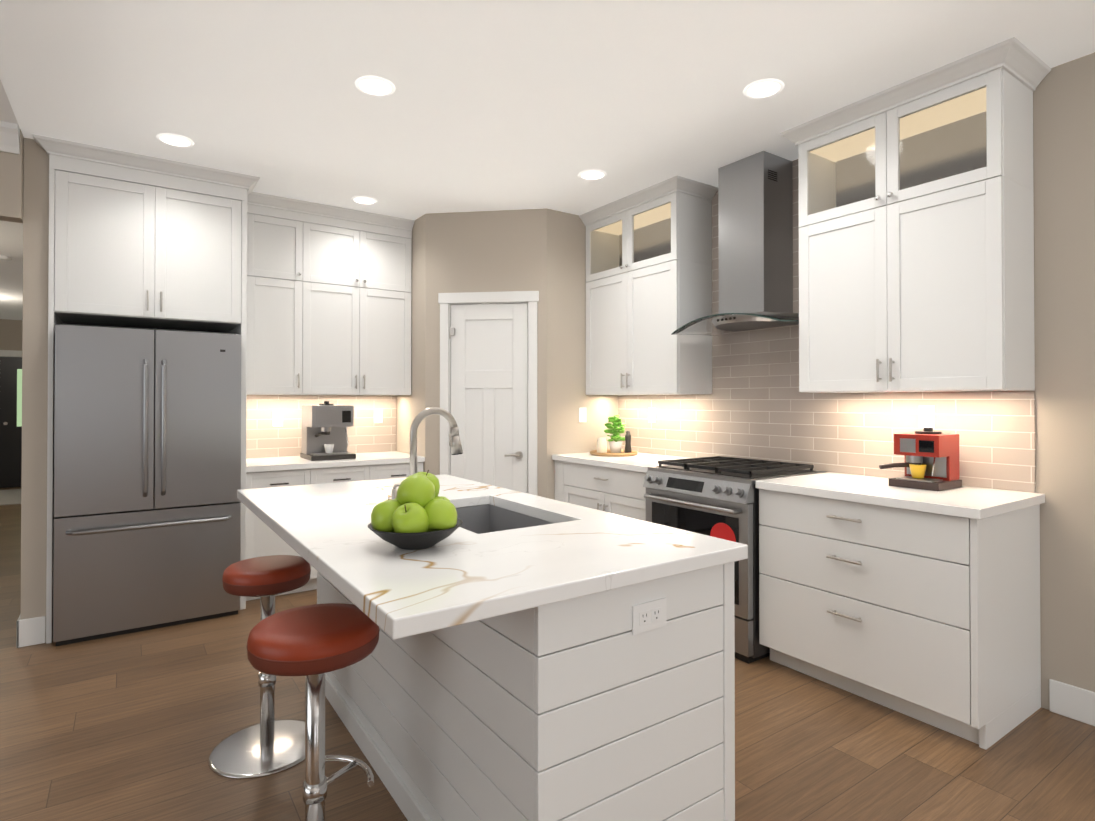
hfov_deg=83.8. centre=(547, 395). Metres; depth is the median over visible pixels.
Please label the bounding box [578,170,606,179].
recessed light
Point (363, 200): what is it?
recessed light
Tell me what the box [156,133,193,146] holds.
recessed light
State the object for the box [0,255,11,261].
smoke detector
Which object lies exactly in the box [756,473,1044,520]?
countertop
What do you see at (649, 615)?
outlet
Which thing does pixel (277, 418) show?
electrical outlet
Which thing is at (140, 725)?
floor
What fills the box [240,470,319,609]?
base cabinet
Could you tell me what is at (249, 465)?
countertop
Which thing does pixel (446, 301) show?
door frame
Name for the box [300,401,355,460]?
coffee machine
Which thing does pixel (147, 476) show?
fridge
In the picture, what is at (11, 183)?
wall
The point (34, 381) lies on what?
wall
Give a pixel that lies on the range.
(716, 496)
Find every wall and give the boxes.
[0,129,23,222]
[0,319,22,487]
[21,138,48,619]
[265,395,396,457]
[396,214,425,471]
[425,209,546,497]
[547,209,617,499]
[638,53,1094,709]
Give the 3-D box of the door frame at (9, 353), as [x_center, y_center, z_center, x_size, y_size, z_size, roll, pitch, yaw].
[-8.101,0.364,9.706,1.150,2.140,0.017,0,-1,-34]
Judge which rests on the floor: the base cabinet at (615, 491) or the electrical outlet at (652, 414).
the base cabinet at (615, 491)
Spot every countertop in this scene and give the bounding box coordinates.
[237,474,747,639]
[241,451,423,473]
[552,453,687,472]
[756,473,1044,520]
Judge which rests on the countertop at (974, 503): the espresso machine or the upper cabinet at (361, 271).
the espresso machine
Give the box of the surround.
[32,134,259,643]
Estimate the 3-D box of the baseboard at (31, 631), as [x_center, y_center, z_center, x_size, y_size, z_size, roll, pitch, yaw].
[-5.169,1.335,6.750,0.123,0.150,8.179,0,-1,-34]
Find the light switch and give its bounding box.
[579,408,585,421]
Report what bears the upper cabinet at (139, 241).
attached to the wall at (396, 415)
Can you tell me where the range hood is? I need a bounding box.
[671,151,798,335]
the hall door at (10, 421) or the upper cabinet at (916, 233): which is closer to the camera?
the upper cabinet at (916, 233)
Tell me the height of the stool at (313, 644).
0.741 m
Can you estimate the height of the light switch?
0.116 m
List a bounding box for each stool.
[208,555,310,778]
[246,603,379,820]
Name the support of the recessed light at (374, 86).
in the ceiling at (492, 105)
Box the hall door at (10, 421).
[0,357,21,487]
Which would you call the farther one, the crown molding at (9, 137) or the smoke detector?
the smoke detector
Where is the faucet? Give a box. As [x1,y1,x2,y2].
[392,407,462,499]
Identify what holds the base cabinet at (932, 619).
on the floor
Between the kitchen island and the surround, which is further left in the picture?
the surround
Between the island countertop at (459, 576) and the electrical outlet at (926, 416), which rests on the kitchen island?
the island countertop at (459, 576)
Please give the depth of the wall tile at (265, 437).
4.80 m
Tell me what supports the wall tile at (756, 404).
attached to the wall at (1064, 217)
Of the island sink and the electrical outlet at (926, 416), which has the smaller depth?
the island sink
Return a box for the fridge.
[53,324,240,645]
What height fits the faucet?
0.386 m
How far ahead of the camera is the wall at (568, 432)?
4.74 m
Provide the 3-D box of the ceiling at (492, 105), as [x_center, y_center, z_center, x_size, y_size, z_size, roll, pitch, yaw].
[-1.494,-1.527,-0.954,10.500,0.120,10.300,0,-1,-34]
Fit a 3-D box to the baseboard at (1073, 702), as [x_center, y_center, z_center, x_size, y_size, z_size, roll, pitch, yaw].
[3.910,1.287,0.163,0.013,0.140,6.070,0,-1,-34]
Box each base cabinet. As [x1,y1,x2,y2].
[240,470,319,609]
[320,458,424,483]
[555,461,645,520]
[759,489,1040,749]
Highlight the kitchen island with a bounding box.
[317,504,734,820]
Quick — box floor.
[0,487,1094,820]
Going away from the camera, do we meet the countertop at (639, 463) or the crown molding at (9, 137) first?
the crown molding at (9, 137)
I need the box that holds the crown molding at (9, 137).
[0,121,19,154]
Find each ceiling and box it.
[0,0,1094,219]
[0,220,22,319]
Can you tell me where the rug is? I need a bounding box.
[0,489,20,504]
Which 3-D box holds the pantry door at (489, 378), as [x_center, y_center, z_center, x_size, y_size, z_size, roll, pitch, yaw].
[-0.457,0.340,4.681,0.614,2.092,0.090,0,0,8]
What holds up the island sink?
in the island countertop at (459, 576)
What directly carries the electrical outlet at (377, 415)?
attached to the wall tile at (265, 437)
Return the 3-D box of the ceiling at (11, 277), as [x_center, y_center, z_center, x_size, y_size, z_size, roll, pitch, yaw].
[-6.199,-1.264,6.296,2.138,0.100,8.418,0,-1,-34]
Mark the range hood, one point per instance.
(755, 209)
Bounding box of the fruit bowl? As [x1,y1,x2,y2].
[368,470,462,549]
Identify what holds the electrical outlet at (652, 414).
attached to the wall tile at (756, 404)
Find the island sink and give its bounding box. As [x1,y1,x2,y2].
[456,505,553,533]
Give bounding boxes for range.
[643,456,825,663]
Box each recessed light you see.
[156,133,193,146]
[352,196,376,204]
[355,76,394,95]
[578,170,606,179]
[743,79,783,98]
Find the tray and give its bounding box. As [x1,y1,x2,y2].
[590,415,637,455]
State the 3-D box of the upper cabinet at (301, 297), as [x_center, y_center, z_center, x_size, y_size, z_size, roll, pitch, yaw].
[-2.052,-0.678,4.540,0.476,1.342,0.350,0,-1,-34]
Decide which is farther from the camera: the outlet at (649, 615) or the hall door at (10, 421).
the hall door at (10, 421)
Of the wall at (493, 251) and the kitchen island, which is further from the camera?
the wall at (493, 251)
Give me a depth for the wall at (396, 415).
5.24 m
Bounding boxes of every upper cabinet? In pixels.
[52,138,243,332]
[236,202,311,397]
[312,210,411,394]
[586,249,711,394]
[799,157,1034,392]
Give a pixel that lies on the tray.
(615, 443)
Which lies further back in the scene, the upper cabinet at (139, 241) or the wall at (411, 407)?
the wall at (411, 407)
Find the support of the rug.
on the floor
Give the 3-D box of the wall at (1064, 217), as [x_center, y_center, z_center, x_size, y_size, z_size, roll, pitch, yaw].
[2.770,-0.036,1.957,0.120,2.815,10.300,0,-1,-34]
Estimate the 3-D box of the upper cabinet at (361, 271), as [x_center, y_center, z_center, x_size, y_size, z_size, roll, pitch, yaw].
[-1.579,-0.676,4.864,0.903,1.342,0.350,0,-1,-34]
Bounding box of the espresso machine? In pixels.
[879,427,961,490]
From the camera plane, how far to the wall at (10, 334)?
9.54 m
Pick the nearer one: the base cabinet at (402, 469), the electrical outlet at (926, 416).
the electrical outlet at (926, 416)
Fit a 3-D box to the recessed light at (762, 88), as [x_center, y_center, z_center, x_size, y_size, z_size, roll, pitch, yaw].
[1.011,-1.432,2.855,0.182,0.006,0.182,0,-1,-34]
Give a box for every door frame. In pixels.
[0,350,21,356]
[438,291,538,495]
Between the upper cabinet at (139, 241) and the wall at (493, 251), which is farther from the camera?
the wall at (493, 251)
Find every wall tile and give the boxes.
[246,395,396,457]
[618,159,1035,492]
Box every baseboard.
[16,614,45,647]
[1049,679,1094,725]
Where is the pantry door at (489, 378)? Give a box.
[449,303,527,492]
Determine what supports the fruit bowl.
on the island countertop at (459, 576)
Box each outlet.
[273,411,282,425]
[374,409,382,422]
[632,598,666,634]
[649,407,655,422]
[919,406,934,428]
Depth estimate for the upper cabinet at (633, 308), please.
4.25 m
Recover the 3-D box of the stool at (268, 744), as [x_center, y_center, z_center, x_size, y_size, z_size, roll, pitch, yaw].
[-1.096,1.015,2.390,0.404,0.719,0.404,0,-1,-34]

